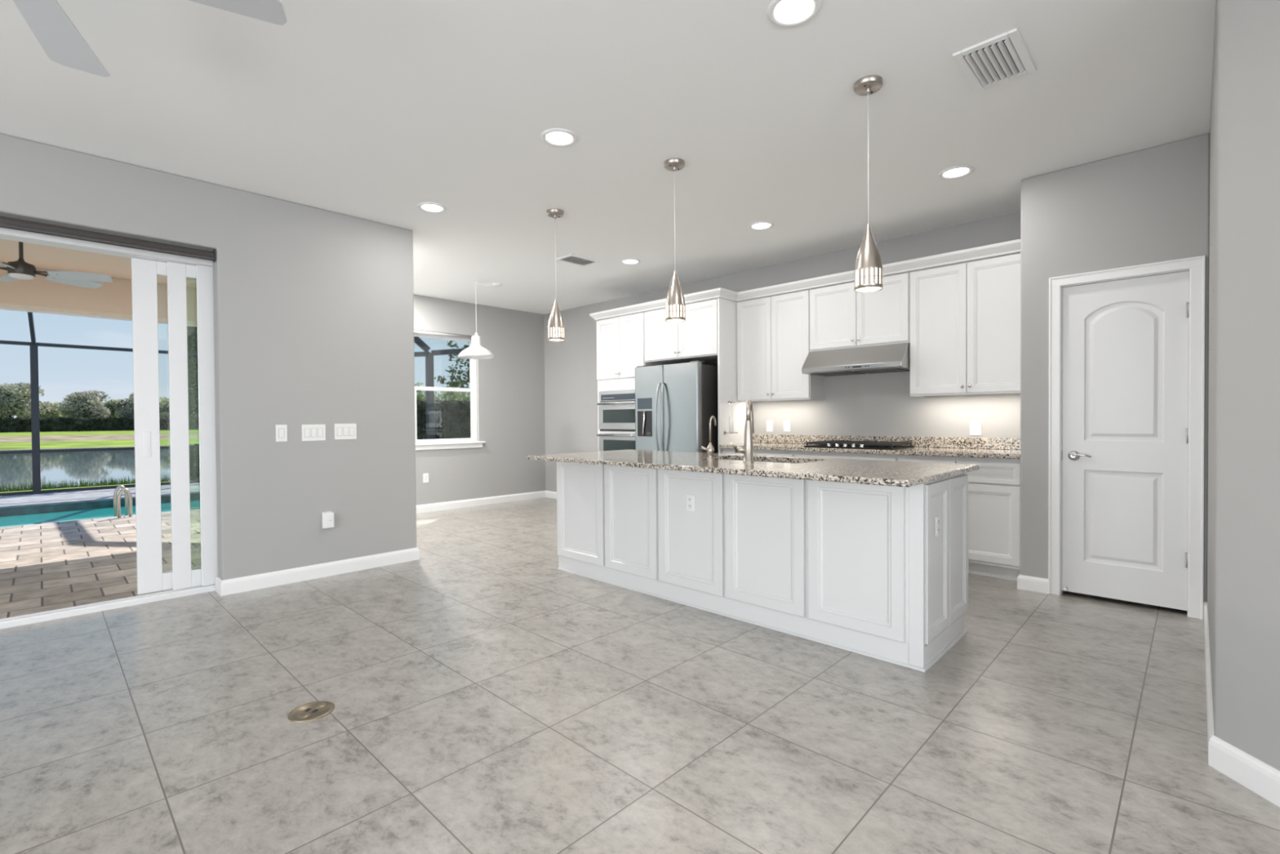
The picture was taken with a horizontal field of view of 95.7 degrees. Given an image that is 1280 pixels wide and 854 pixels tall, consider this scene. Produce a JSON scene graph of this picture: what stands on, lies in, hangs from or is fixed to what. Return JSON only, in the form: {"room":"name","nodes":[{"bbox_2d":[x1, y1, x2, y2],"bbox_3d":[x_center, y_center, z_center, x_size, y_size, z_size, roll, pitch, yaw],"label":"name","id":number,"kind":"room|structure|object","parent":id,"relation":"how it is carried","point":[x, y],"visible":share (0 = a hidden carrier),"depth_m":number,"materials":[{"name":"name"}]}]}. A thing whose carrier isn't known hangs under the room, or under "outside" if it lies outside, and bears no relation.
{"room":"open-plan kitchen","nodes":[
{"label":"open-plan kitchen","id":0,"kind":"room"},
{"bbox_2d":[0,239,196,288],"bbox_3d":[-8.760,-1.625,0.905,3.270,0.150,17.200,0,1,44],"label":"ceiling","id":1,"kind":"structure","parent":0,"point":[42,256],"depth_m":5.68,"materials":[{"name":"beige paint"}]},
{"bbox_2d":[0,241,112,288],"bbox_3d":[-5.055,-1.411,4.732,0.950,0.428,1.057,0,1,21],"label":"outdoor ceiling fan","id":2,"kind":"object","parent":1,"relation":"hanging from","point":[18,269],"visible":0.84,"depth_m":4.79,"materials":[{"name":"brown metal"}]},
{"bbox_2d":[0,264,196,324],"bbox_3d":[-10.045,-1.460,2.145,0.260,0.595,17.200,0,1,44],"label":"beam","id":3,"kind":"structure","parent":0,"point":[114,299],"depth_m":6.19,"materials":[{"name":"beige paint"}]},
{"bbox_2d":[0,306,196,326],"bbox_3d":[-10.148,-1.178,2.249,0.029,0.080,17.200,0,1,44],"label":"trim","id":4,"kind":"structure","parent":3,"relation":"attached to","point":[1,308],"depth_m":6.33,"materials":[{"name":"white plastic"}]},
{"bbox_2d":[0,133,416,580],"bbox_3d":[-4.345,-0.225,2.626,0.156,2.844,6.763,0,1,44],"label":"wall","id":5,"kind":"structure","parent":0,"point":[272,495],"depth_m":4.29,"materials":[{"name":"grey paint"}]},
{"bbox_2d":[0,216,216,262],"bbox_3d":[-3.971,-1.169,2.958,0.065,0.083,2.947,0,1,44],"label":"roller shade","id":6,"kind":"object","parent":5,"relation":"attached to","point":[5,222],"visible":1,"depth_m":3.59,"materials":[{"name":"grey fabric"}]},
{"bbox_2d":[275,424,287,441],"bbox_3d":[-2.646,0.046,4.273,0.009,0.125,0.075,0,1,44],"label":"light switch","id":7,"kind":"object","parent":5,"relation":"attached to","point":[281,429],"visible":1,"depth_m":4.27,"materials":[{"name":"white plastic"}]},
{"bbox_2d":[302,424,325,440],"bbox_3d":[-2.495,0.044,4.430,0.009,0.125,0.165,0,1,44],"label":"light switch","id":8,"kind":"object","parent":5,"relation":"attached to","point":[309,432],"visible":1,"depth_m":4.43,"materials":[{"name":"white plastic"}]},
{"bbox_2d":[321,511,333,528],"bbox_3d":[-2.419,0.720,4.488,0.044,0.122,0.080,0,1,44],"label":"wall outlet","id":9,"kind":"object","parent":5,"relation":"attached to","point":[327,517],"visible":1,"depth_m":4.47,"materials":[{"name":"white plastic"}]},
{"bbox_2d":[334,423,356,439],"bbox_3d":[-2.336,0.036,4.595,0.009,0.125,0.165,0,1,44],"label":"light switch","id":10,"kind":"object","parent":5,"relation":"attached to","point":[342,431],"visible":1,"depth_m":4.59,"materials":[{"name":"white plastic"}]},
{"bbox_2d":[214,490,556,595],"bbox_3d":[-2.187,1.079,6.520,2.465,0.105,4.618,0,1,44],"label":"baseboard","id":11,"kind":"structure","parent":5,"relation":"attached to","point":[234,585],"depth_m":4.61,"materials":[{"name":"white wood"}]},
{"bbox_2d":[413,294,545,505],"bbox_3d":[-2.650,-0.305,7.902,0.130,2.844,3.471,0,1,44],"label":"wall","id":12,"kind":"structure","parent":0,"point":[511,416],"depth_m":8.40,"materials":[{"name":"grey paint"}]},
{"bbox_2d":[422,473,428,482],"bbox_3d":[-2.821,0.672,7.629,0.009,0.120,0.075,0,1,44],"label":"wall outlet","id":13,"kind":"object","parent":12,"relation":"attached to","point":[425,476],"visible":1,"depth_m":7.62,"materials":[{"name":"white plastic"}]},
{"bbox_2d":[413,329,471,338],"bbox_3d":[-2.635,-1.247,7.843,0.050,0.049,0.966,0,1,44],"label":"roller shade","id":14,"kind":"object","parent":12,"relation":"attached to","point":[415,331],"visible":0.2,"depth_m":7.79,"materials":[{"name":"white fabric"}]},
{"bbox_2d":[413,333,485,450],"bbox_3d":[-2.641,-0.488,7.874,0.170,1.570,1.105,0,1,44],"label":"window","id":15,"kind":"structure","parent":12,"relation":"attached to","point":[446,443],"depth_m":7.99,"materials":[{"name":"white plastic"}]},
{"bbox_2d":[0,0,1215,314],"bbox_3d":[-0.692,-1.716,1.308,12.065,0.120,10.214,0,1,44],"label":"ceiling","id":16,"kind":"structure","parent":0,"point":[373,110],"depth_m":3.10,"materials":[{"name":"white paint"}]},
{"bbox_2d":[13,0,287,77],"bbox_3d":[-1.863,-1.502,1.653,1.133,0.300,1.110,0,1,17],"label":"ceiling fan","id":17,"kind":"object","parent":16,"relation":"hanging from","point":[57,35],"visible":1,"depth_m":2.02,"materials":[{"name":"grey"}]},
{"bbox_2d":[417,202,446,213],"bbox_3d":[-1.600,-1.685,4.454,0.210,0.010,0.210,0,1,44],"label":"recessed light","id":18,"kind":"object","parent":16,"relation":"in","point":[433,207],"visible":1,"depth_m":4.45,"materials":[{"name":"white plastic"}]},
{"bbox_2d":[457,280,502,359],"bbox_3d":[-1.891,-1.269,6.818,0.498,0.900,0.423,0,1,-5],"label":"pendant","id":19,"kind":"object","parent":16,"relation":"hanging from","point":[476,351],"visible":1,"depth_m":6.77,"materials":[{"name":"white metal"}]},
{"bbox_2d":[546,208,564,341],"bbox_3d":[-0.666,-1.192,4.572,0.134,1.012,0.134,0,1,44],"label":"pendant light","id":20,"kind":"object","parent":16,"relation":"hanging from","point":[556,330],"visible":1,"depth_m":4.54,"materials":[{"name":"silver metal"}]},
{"bbox_2d":[548,327,564,340],"bbox_3d":[-0.662,-0.743,4.578,0.121,0.110,0.121,0,1,44],"label":"diffuser","id":21,"kind":"object","parent":20,"relation":"attached to","point":[554,333],"depth_m":4.53,"materials":[{"name":"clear glass"}]},
{"bbox_2d":[541,128,577,146],"bbox_3d":[-0.469,-1.679,3.366,0.210,0.010,0.210,0,1,44],"label":"recessed light","id":22,"kind":"object","parent":16,"relation":"in","point":[559,137],"visible":1,"depth_m":3.36,"materials":[{"name":"white plastic"}]},
{"bbox_2d":[555,253,599,266],"bbox_3d":[-0.638,-1.707,5.953,0.250,0.020,0.380,0,1,44],"label":"ceiling vent","id":23,"kind":"object","parent":16,"relation":"in","point":[571,259],"visible":0.97,"depth_m":5.95,"materials":[{"name":"white metal"}]},
{"bbox_2d":[620,258,640,264],"bbox_3d":[-0.099,-1.716,6.013,0.210,0.010,0.210,0,1,44],"label":"recessed light","id":24,"kind":"object","parent":16,"relation":"in","point":[626,261],"visible":1,"depth_m":6.01,"materials":[{"name":"white plastic"}]},
{"bbox_2d":[663,157,685,322],"bbox_3d":[0.224,-1.188,3.716,0.134,1.012,0.134,0,1,44],"label":"pendant light","id":25,"kind":"object","parent":16,"relation":"hanging from","point":[675,306],"visible":1,"depth_m":3.68,"materials":[{"name":"silver metal"}]},
{"bbox_2d":[666,304,684,321],"bbox_3d":[0.227,-0.739,3.722,0.121,0.110,0.121,0,1,44],"label":"diffuser","id":26,"kind":"object","parent":25,"relation":"attached to","point":[674,313],"depth_m":3.67,"materials":[{"name":"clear glass"}]},
{"bbox_2d":[748,221,773,230],"bbox_3d":[1.031,-1.710,4.925,0.210,0.010,0.210,0,1,44],"label":"recessed light","id":27,"kind":"object","parent":16,"relation":"in","point":[759,225],"visible":1,"depth_m":4.92,"materials":[{"name":"white plastic"}]},
{"bbox_2d":[767,0,821,26],"bbox_3d":[0.617,-1.673,2.320,0.210,0.010,0.210,0,1,44],"label":"recessed light","id":28,"kind":"object","parent":16,"relation":"in","point":[784,13],"visible":1,"depth_m":2.33,"materials":[{"name":"white plastic"}]},
{"bbox_2d":[853,75,883,293],"bbox_3d":[1.124,-1.183,2.850,0.134,1.012,0.134,0,1,44],"label":"pendant light","id":29,"kind":"object","parent":16,"relation":"hanging from","point":[868,268],"visible":1,"depth_m":2.81,"materials":[{"name":"silver metal"}]},
{"bbox_2d":[855,267,881,291],"bbox_3d":[1.127,-0.734,2.856,0.121,0.110,0.121,0,1,44],"label":"diffuser","id":30,"kind":"object","parent":29,"relation":"attached to","point":[867,279],"depth_m":2.81,"materials":[{"name":"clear glass"}]},
{"bbox_2d":[938,164,973,179],"bbox_3d":[2.118,-1.704,3.879,0.210,0.010,0.210,0,1,44],"label":"recessed light","id":31,"kind":"object","parent":16,"relation":"in","point":[957,171],"visible":1,"depth_m":3.87,"materials":[{"name":"white plastic"}]},
{"bbox_2d":[952,28,1036,92],"bbox_3d":[1.645,-1.681,2.680,0.250,0.020,0.410,0,1,44],"label":"ceiling vent","id":32,"kind":"object","parent":16,"relation":"in","point":[1003,58],"visible":1,"depth_m":2.66,"materials":[{"name":"white metal"}]},
{"bbox_2d":[0,497,1279,853],"bbox_3d":[-0.671,1.238,1.347,12.065,0.100,10.214,0,1,44],"label":"floor","id":33,"kind":"structure","parent":0,"point":[488,696],"depth_m":2.27,"materials":[{"name":"tile"}]},
{"bbox_2d":[0,584,215,628],"bbox_3d":[-4.076,1.168,3.148,0.140,0.040,3.050,0,1,44],"label":"door track","id":34,"kind":"object","parent":33,"relation":"on","point":[41,616],"depth_m":3.71,"materials":[{"name":"white plastic"}]},
{"bbox_2d":[287,700,334,722],"bbox_3d":[-1.361,1.175,2.399,0.170,0.007,0.170,0,1,12],"label":"floor outlet","id":35,"kind":"object","parent":33,"relation":"on","point":[313,710],"visible":1,"depth_m":2.39,"materials":[{"name":"gold metal"}]},
{"bbox_2d":[304,707,318,711],"bbox_3d":[-1.362,1.174,2.400,0.050,0.001,0.024,0,1,12],"label":"socket","id":36,"kind":"object","parent":35,"relation":"attached to","point":[306,709],"depth_m":2.40,"materials":[{"name":"grey"}]},
{"bbox_2d":[596,311,666,451],"bbox_3d":[-0.040,-0.112,7.183,0.820,2.440,0.652,0,1,44],"label":"tall cabinet","id":37,"kind":"object","parent":33,"relation":"on","point":[620,340],"visible":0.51,"depth_m":6.96,"materials":[{"name":"white paint"}]},
{"bbox_2d":[596,389,635,431],"bbox_3d":[-0.107,-0.198,7.113,0.732,0.490,0.533,0,1,44],"label":"microwave oven","id":38,"kind":"object","parent":37,"relation":"in","point":[616,408],"visible":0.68,"depth_m":6.98,"materials":[{"name":"grey metal"}]},
{"bbox_2d":[596,433,635,451],"bbox_3d":[-0.103,0.384,7.119,0.732,0.600,0.536,0,1,44],"label":"wall oven","id":39,"kind":"object","parent":37,"relation":"in","point":[607,442],"visible":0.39,"depth_m":6.99,"materials":[{"name":"grey metal"}]},
{"bbox_2d":[589,239,1020,320],"bbox_3d":[1.255,-1.368,5.889,4.586,0.084,0.680,0,1,44],"label":"crown molding","id":40,"kind":"structure","parent":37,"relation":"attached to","point":[1012,246],"depth_m":5.41,"materials":[{"name":"white paint"}]},
{"bbox_2d":[635,360,718,453],"bbox_3d":[0.496,0.198,6.457,0.905,1.770,0.814,0,1,44],"label":"refrigerator","id":41,"kind":"object","parent":33,"relation":"on","point":[675,404],"visible":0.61,"depth_m":6.12,"materials":[{"name":"grey metal"}]},
{"bbox_2d":[644,297,753,453],"bbox_3d":[0.642,-0.109,6.526,1.067,2.440,0.652,0,1,44],"label":"tall cabinet","id":42,"kind":"object","parent":33,"relation":"on","point":[708,334],"visible":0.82,"depth_m":6.13,"materials":[{"name":"white paint"}]},
{"bbox_2d":[723,400,737,435],"bbox_3d":[0.942,-0.096,6.004,0.089,0.359,0.142,0,1,44],"label":"paper towel holder","id":43,"kind":"object","parent":42,"relation":"attached to","point":[729,402],"visible":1,"depth_m":5.97,"materials":[{"name":"grey metal"}]},
{"bbox_2d":[721,448,795,456],"bbox_3d":[1.348,0.665,5.895,0.828,0.899,0.604,0,1,44],"label":"base cabinet","id":44,"kind":"object","parent":33,"relation":"on","point":[726,451],"visible":0.07,"depth_m":5.59,"materials":[{"name":"white paint"}]},
{"bbox_2d":[719,442,1020,458],"bbox_3d":[1.982,0.201,5.246,2.637,0.035,0.645,0,1,44],"label":"countertop","id":45,"kind":"structure","parent":44,"relation":"on","point":[935,451],"depth_m":4.77,"materials":[{"name":"stone"}]},
{"bbox_2d":[804,440,914,449],"bbox_3d":[1.980,0.158,5.260,0.800,0.048,0.520,0,1,44],"label":"cooktop","id":46,"kind":"object","parent":45,"relation":"in","point":[829,443],"visible":1,"depth_m":5.11,"materials":[{"name":"black"}]},
{"bbox_2d":[556,461,968,671],"bbox_3d":[0.588,0.696,3.946,2.780,0.899,0.739,0,1,44],"label":"kitchen island","id":47,"kind":"object","parent":33,"relation":"on","point":[863,569],"visible":0.91,"depth_m":3.22,"materials":[{"name":"white paint"}]},
{"bbox_2d":[685,494,694,511],"bbox_3d":[0.321,0.485,3.696,0.070,0.105,0.009,0,1,44],"label":"island outlet","id":48,"kind":"object","parent":47,"relation":"attached to","point":[690,499],"visible":1,"depth_m":3.69,"materials":[{"name":"white plastic"}]},
{"bbox_2d":[688,497,692,502],"bbox_3d":[0.319,0.464,3.694,0.033,0.033,0.003,0,1,44],"label":"socket","id":49,"kind":"object","parent":48,"relation":"attached to","point":[690,499],"depth_m":3.69,"materials":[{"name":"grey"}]},
{"bbox_2d":[688,503,692,509],"bbox_3d":[0.319,0.506,3.695,0.033,0.033,0.003,0,1,44],"label":"socket","id":50,"kind":"object","parent":48,"relation":"attached to","point":[690,505],"depth_m":3.69,"materials":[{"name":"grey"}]},
{"bbox_2d":[526,448,979,487],"bbox_3d":[0.530,0.231,3.872,2.825,0.030,1.132,0,1,44],"label":"island countertop","id":51,"kind":"structure","parent":47,"relation":"on","point":[873,472],"depth_m":3.33,"materials":[{"name":"stone"}]},
{"bbox_2d":[700,415,716,459],"bbox_3d":[0.462,0.071,3.886,0.093,0.292,0.102,0,1,27],"label":"filter faucet","id":52,"kind":"object","parent":51,"relation":"on","point":[710,450],"visible":1,"depth_m":3.85,"materials":[{"name":"silver metal"}]},
{"bbox_2d":[730,399,754,462],"bbox_3d":[0.683,0.021,3.653,0.119,0.394,0.269,0,1,36],"label":"faucet","id":53,"kind":"object","parent":51,"relation":"on","point":[748,448],"visible":1,"depth_m":3.58,"materials":[{"name":"silver metal"}]},
{"bbox_2d":[733,459,795,462],"bbox_3d":[0.816,0.354,3.893,0.820,0.220,0.450,0,1,44],"label":"sink","id":54,"kind":"object","parent":51,"relation":"in","point":[734,460],"visible":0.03,"depth_m":4.07,"materials":[{"name":"silver metal"}]},
{"bbox_2d":[934,515,939,537],"bbox_3d":[1.479,0.493,2.876,0.009,0.100,0.060,0,1,44],"label":"island outlet","id":55,"kind":"object","parent":47,"relation":"attached to","point":[937,517],"visible":1,"depth_m":2.86,"materials":[{"name":"white plastic"}]},
{"bbox_2d":[795,450,897,461],"bbox_3d":[1.981,0.669,5.286,0.924,0.899,0.604,0,1,44],"label":"base cabinet","id":56,"kind":"object","parent":33,"relation":"on","point":[802,454],"visible":0.08,"depth_m":5.04,"materials":[{"name":"white paint"}]},
{"bbox_2d":[897,454,1020,580],"bbox_3d":[2.632,0.672,4.659,0.880,0.899,0.604,0,1,44],"label":"base cabinet","id":57,"kind":"object","parent":33,"relation":"on","point":[994,488],"visible":0.3,"depth_m":4.29,"materials":[{"name":"white paint"}]},
{"bbox_2d":[543,211,1020,491],"bbox_3d":[0.877,-0.316,6.832,6.436,2.844,0.120,0,1,44],"label":"wall","id":58,"kind":"structure","parent":0,"point":[873,404],"depth_m":5.74,"materials":[{"name":"grey paint"}]},
{"bbox_2d":[766,420,773,431],"bbox_3d":[1.398,-0.010,6.247,0.075,0.120,0.009,0,1,44],"label":"wall outlet","id":59,"kind":"object","parent":58,"relation":"attached to","point":[769,423],"visible":1,"depth_m":6.24,"materials":[{"name":"white plastic"}]},
{"bbox_2d":[737,289,825,402],"bbox_3d":[1.429,-0.797,5.964,0.836,1.059,0.352,0,1,44],"label":"upper cabinet","id":60,"kind":"object","parent":58,"relation":"attached to","point":[773,332],"visible":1,"depth_m":5.82,"materials":[{"name":"white paint"}]},
{"bbox_2d":[783,420,790,431],"bbox_3d":[1.549,-0.009,6.101,0.075,0.120,0.009,0,1,44],"label":"wall outlet","id":61,"kind":"object","parent":58,"relation":"attached to","point":[786,423],"visible":1,"depth_m":6.10,"materials":[{"name":"white plastic"}]},
{"bbox_2d":[809,271,910,351],"bbox_3d":[2.060,-1.024,5.352,0.918,0.599,0.352,0,1,44],"label":"upper cabinet","id":62,"kind":"object","parent":58,"relation":"attached to","point":[841,317],"visible":0.92,"depth_m":5.22,"materials":[{"name":"white paint"}]},
{"bbox_2d":[801,342,910,376],"bbox_3d":[2.011,-0.609,5.303,0.914,0.224,0.494,0,1,44],"label":"range hood","id":63,"kind":"object","parent":62,"relation":"attached to","point":[894,357],"visible":0.9,"depth_m":5.13,"materials":[{"name":"silver metal"}]},
{"bbox_2d":[752,434,1020,449],"bbox_3d":[2.198,0.132,5.470,2.637,0.092,0.021,0,1,44],"label":"backsplash","id":64,"kind":"structure","parent":58,"relation":"attached to","point":[917,442],"depth_m":5.17,"materials":[{"name":"stone"}]},
{"bbox_2d":[910,253,1020,397],"bbox_3d":[2.710,-0.791,4.731,0.878,1.059,0.352,0,1,44],"label":"upper cabinet","id":65,"kind":"object","parent":58,"relation":"attached to","point":[965,317],"visible":0.94,"depth_m":4.63,"materials":[{"name":"white paint"}]},
{"bbox_2d":[969,420,981,435],"bbox_3d":[2.825,0.007,4.874,0.085,0.125,0.009,0,1,44],"label":"wall outlet","id":66,"kind":"object","parent":58,"relation":"attached to","point":[975,425],"visible":1,"depth_m":4.87,"materials":[{"name":"white plastic"}]},
{"bbox_2d":[973,428,977,432],"bbox_3d":[2.823,0.028,4.873,0.033,0.033,0.003,0,1,44],"label":"socket","id":67,"kind":"object","parent":66,"relation":"attached to","point":[975,430],"depth_m":4.87,"materials":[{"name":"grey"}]},
{"bbox_2d":[1020,133,1209,601],"bbox_3d":[3.279,-0.297,4.012,0.935,2.844,0.852,0,1,44],"label":"wall","id":68,"kind":"structure","parent":0,"point":[1150,205],"depth_m":3.77,"materials":[{"name":"grey paint"}]},
{"bbox_2d":[1017,573,1048,593],"bbox_3d":[2.796,1.079,4.082,0.181,0.098,0.272,0,1,44],"label":"baseboard","id":69,"kind":"structure","parent":68,"relation":"attached to","point":[1039,584],"depth_m":3.98,"materials":[{"name":"white wood"}]},
{"bbox_2d":[1048,255,1205,619],"bbox_3d":[3.068,0.065,3.687,0.752,2.132,0.160,0,1,44],"label":"door","id":70,"kind":"structure","parent":68,"relation":"in","point":[1126,509],"depth_m":3.64,"materials":[{"name":"white wood"}]},
{"bbox_2d":[1187,288,1189,471],"bbox_3d":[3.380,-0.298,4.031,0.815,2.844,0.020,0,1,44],"label":"door hinges","id":71,"kind":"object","parent":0,"point":[1188,289],"depth_m":3.81,"materials":[{"name":"grey paint"}]},
{"bbox_2d":[1207,0,1279,770],"bbox_3d":[3.126,-0.255,0.852,2.251,2.844,5.514,-1,1,-10],"label":"wall","id":72,"kind":"structure","parent":0,"point":[1243,501],"depth_m":1.88,"materials":[{"name":"grey paint"}]},
{"bbox_2d":[1203,601,1279,807],"bbox_3d":[3.042,1.118,0.627,1.943,0.105,5.251,-1,1,-14],"label":"baseboard","id":73,"kind":"structure","parent":72,"relation":"attached to","point":[1263,779],"depth_m":1.91,"materials":[{"name":"white wood"}]},
{"label":"outside","id":74,"kind":"structure","parent":0,"visible":0},
{"bbox_2d":[0,429,199,448],"bbox_3d":[-75.456,0.174,155.934,195.000,1.100,520.000,0,1,44],"label":"lawn","id":75,"kind":"structure","parent":74,"point":[192,441],"depth_m":55.84,"materials":[{"name":"green plant"}]},
{"bbox_2d":[0,382,52,417],"bbox_3d":[-96.868,-3.150,90.005,7.464,7.879,7.750,0,1,44],"label":"tree","id":76,"kind":"object","parent":75,"relation":"on","point":[15,399],"visible":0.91,"depth_m":88.79,"materials":[{"name":"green plant"}]},
{"bbox_2d":[39,400,66,418],"bbox_3d":[-99.784,-1.877,98.433,5.077,5.150,4.866,0,1,44],"label":"tree","id":77,"kind":"object","parent":75,"relation":"on","point":[54,412],"visible":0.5,"depth_m":97.26,"materials":[{"name":"green plant"}]},
{"bbox_2d":[57,389,111,417],"bbox_3d":[-93.111,-2.839,97.094,7.351,7.029,6.583,0,1,44],"label":"tree","id":78,"kind":"object","parent":75,"relation":"on","point":[83,404],"visible":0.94,"depth_m":95.75,"materials":[{"name":"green plant"}]},
{"bbox_2d":[0,415,199,432],"bbox_3d":[-87.400,-0.465,98.021,2.308,2.862,100.503,0,1,44],"label":"hedge","id":79,"kind":"object","parent":75,"relation":"on","point":[7,424],"visible":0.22,"depth_m":93.35,"materials":[{"name":"green plant"}]},
{"bbox_2d":[99,398,121,419],"bbox_3d":[-94.680,-2.281,103.443,4.161,5.751,4.567,0,1,44],"label":"tree","id":80,"kind":"object","parent":75,"relation":"on","point":[110,404],"visible":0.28,"depth_m":102.80,"materials":[{"name":"green plant"}]},
{"bbox_2d":[113,392,133,419],"bbox_3d":[-89.358,-2.849,102.072,7.290,6.854,5.206,0,1,44],"label":"tree","id":81,"kind":"object","parent":75,"relation":"on","point":[123,408],"visible":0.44,"depth_m":100.05,"materials":[{"name":"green plant"}]},
{"bbox_2d":[159,396,169,417],"bbox_3d":[-88.134,-2.651,107.117,8.499,6.328,8.264,0,1,44],"label":"tree","id":82,"kind":"object","parent":75,"relation":"on","point":[163,402],"visible":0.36,"depth_m":105.75,"materials":[{"name":"green plant"}]},
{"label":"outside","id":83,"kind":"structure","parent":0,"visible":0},
{"bbox_2d":[0,444,194,491],"bbox_3d":[-14.483,1.686,55.621,52.000,0.600,380.000,0,1,44],"label":"lake water","id":84,"kind":"structure","parent":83,"point":[17,468],"depth_m":27.31,"materials":[{"name":"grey liquid"}]},
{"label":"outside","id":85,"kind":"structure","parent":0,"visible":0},
{"bbox_2d":[0,473,195,493],"bbox_3d":[-7.682,1.555,21.308,10.390,0.750,100.000,0,1,44],"label":"lawn","id":86,"kind":"structure","parent":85,"point":[161,482],"depth_m":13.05,"materials":[{"name":"green plant"}]},
{"bbox_2d":[186,325,198,426],"bbox_3d":[-11.030,-1.500,14.944,1.982,5.675,2.267,0,1,-5],"label":"tree","id":87,"kind":"object","parent":86,"relation":"on","point":[192,333],"visible":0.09,"depth_m":14.31,"materials":[{"name":"green plant"}]},
{"bbox_2d":[189,443,199,480],"bbox_3d":[-10.775,0.899,14.190,0.847,1.050,1.101,0,1,44],"label":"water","id":88,"kind":"structure","parent":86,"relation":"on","point":[193,452],"depth_m":13.94,"materials":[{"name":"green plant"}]},
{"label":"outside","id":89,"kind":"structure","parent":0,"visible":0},
{"bbox_2d":[0,482,199,508],"bbox_3d":[-9.877,1.340,8.146,4.680,0.250,26.000,0,1,44],"label":"pool coping","id":90,"kind":"object","parent":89,"point":[87,495],"depth_m":9.87,"materials":[{"name":"concrete"}]},
{"bbox_2d":[0,311,199,495],"bbox_3d":[-9.436,-0.564,7.033,6.644,3.580,14.638,0,1,44],"label":"screen enclosure","id":91,"kind":"object","parent":90,"relation":"on","point":[35,451],"visible":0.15,"depth_m":10.32,"materials":[{"name":"brown metal"}]},
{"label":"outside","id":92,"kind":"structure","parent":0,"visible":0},
{"bbox_2d":[0,508,200,618],"bbox_3d":[-6.307,1.359,4.710,5.230,0.250,26.000,0,1,44],"label":"pool deck","id":93,"kind":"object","parent":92,"point":[51,566],"visible":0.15,"depth_m":5.26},
{"bbox_2d":[113,484,132,517],"bbox_3d":[-7.040,1.254,7.885,0.568,0.889,0.157,0,1,44],"label":"pool ladder","id":94,"kind":"object","parent":93,"relation":"attached to","point":[117,501],"visible":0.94,"depth_m":7.74,"materials":[{"name":"silver metal"}]},
{"bbox_2d":[413,336,466,439],"bbox_3d":[-3.365,-0.402,10.201,0.100,3.089,4.510,0,1,44],"label":"screen enclosure","id":95,"kind":"object","parent":93,"relation":"on","point":[429,380],"visible":0.43,"depth_m":9.91,"materials":[{"name":"brown metal"}]},
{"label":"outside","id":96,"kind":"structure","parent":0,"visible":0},
{"bbox_2d":[0,493,199,516],"bbox_3d":[-11.839,1.914,4.633,2.628,1.220,18.200,0,1,44],"label":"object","id":97,"kind":"structure","parent":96,"point":[165,499],"depth_m":9.28,"materials":[{"name":"teal tile"}]},
{"bbox_2d":[0,499,199,527],"bbox_3d":[-11.852,1.924,4.617,2.593,1.000,18.160,0,1,44],"label":"pool water","id":98,"kind":"structure","parent":97,"relation":"in","point":[64,516],"depth_m":8.79,"materials":[{"name":"teal liquid"}]},
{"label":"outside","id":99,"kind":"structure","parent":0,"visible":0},
{"bbox_2d":[0,433,199,442],"bbox_3d":[-77.592,1.545,45.573,17.000,0.470,78.000,0,1,44],"label":"path","id":100,"kind":"structure","parent":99,"point":[162,436],"depth_m":60.20,"materials":[{"name":"beige concrete"}]},
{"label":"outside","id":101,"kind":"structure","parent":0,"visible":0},
{"bbox_2d":[414,382,470,401],"bbox_3d":[-5.342,-0.708,15.716,1.188,1.137,7.342,0,1,44],"label":"shrub","id":102,"kind":"object","parent":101,"point":[420,396],"visible":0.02,"depth_m":15.60,"materials":[{"name":"green plant"}]},
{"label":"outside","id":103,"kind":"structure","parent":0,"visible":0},
{"bbox_3d":[-10.137,1.293,22.000,14.890,0.190,10.400,0,1,44],"label":"lawn","id":104,"kind":"structure","parent":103,"visible":0},
{"bbox_2d":[416,399,471,439],"bbox_3d":[-4.244,0.342,15.191,1.149,2.098,8.108,0,1,44],"label":"hedge","id":105,"kind":"object","parent":104,"relation":"on","point":[451,417],"visible":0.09,"depth_m":14.04,"materials":[{"name":"green plant"}]},
{"bbox_2d":[434,340,470,395],"bbox_3d":[-5.741,-2.158,20.128,2.712,6.794,3.218,0,1,44],"label":"tree","id":106,"kind":"object","parent":104,"relation":"on","point":[453,371],"visible":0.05,"depth_m":19.53,"materials":[{"name":"green plant"}]},
{"bbox_3d":[-4.609,-0.225,2.781,0.100,2.844,6.620,0,1,44],"label":"wall","id":107,"kind":"structure","parent":0,"visible":0},
{"bbox_2d":[0,227,213,266],"bbox_3d":[-4.084,-0.046,3.132,0.140,2.410,3.050,0,1,44],"label":"door frame","id":108,"kind":"structure","parent":107,"relation":"attached to","point":[5,233],"depth_m":3.70,"materials":[{"name":"white plastic"}]},
{"bbox_2d":[131,257,200,594],"bbox_3d":[-3.076,-0.009,4.243,0.036,2.268,0.950,0,1,44],"label":"door","id":109,"kind":"structure","parent":107,"relation":"in","point":[151,578],"depth_m":3.94,"materials":[{"name":"white plastic"}]},
{"bbox_2d":[166,261,201,590],"bbox_3d":[-2.922,-0.011,4.346,0.032,2.268,0.950,0,1,44],"label":"door","id":110,"kind":"structure","parent":107,"relation":"in","point":[183,576],"depth_m":4.03,"materials":[{"name":"white plastic"}]},
{"bbox_2d":[195,264,217,586],"bbox_3d":[-2.784,-0.013,4.430,0.032,2.268,0.950,0,1,44],"label":"door","id":111,"kind":"structure","parent":107,"relation":"in","point":[204,274],"depth_m":4.11,"materials":[{"name":"white plastic"}]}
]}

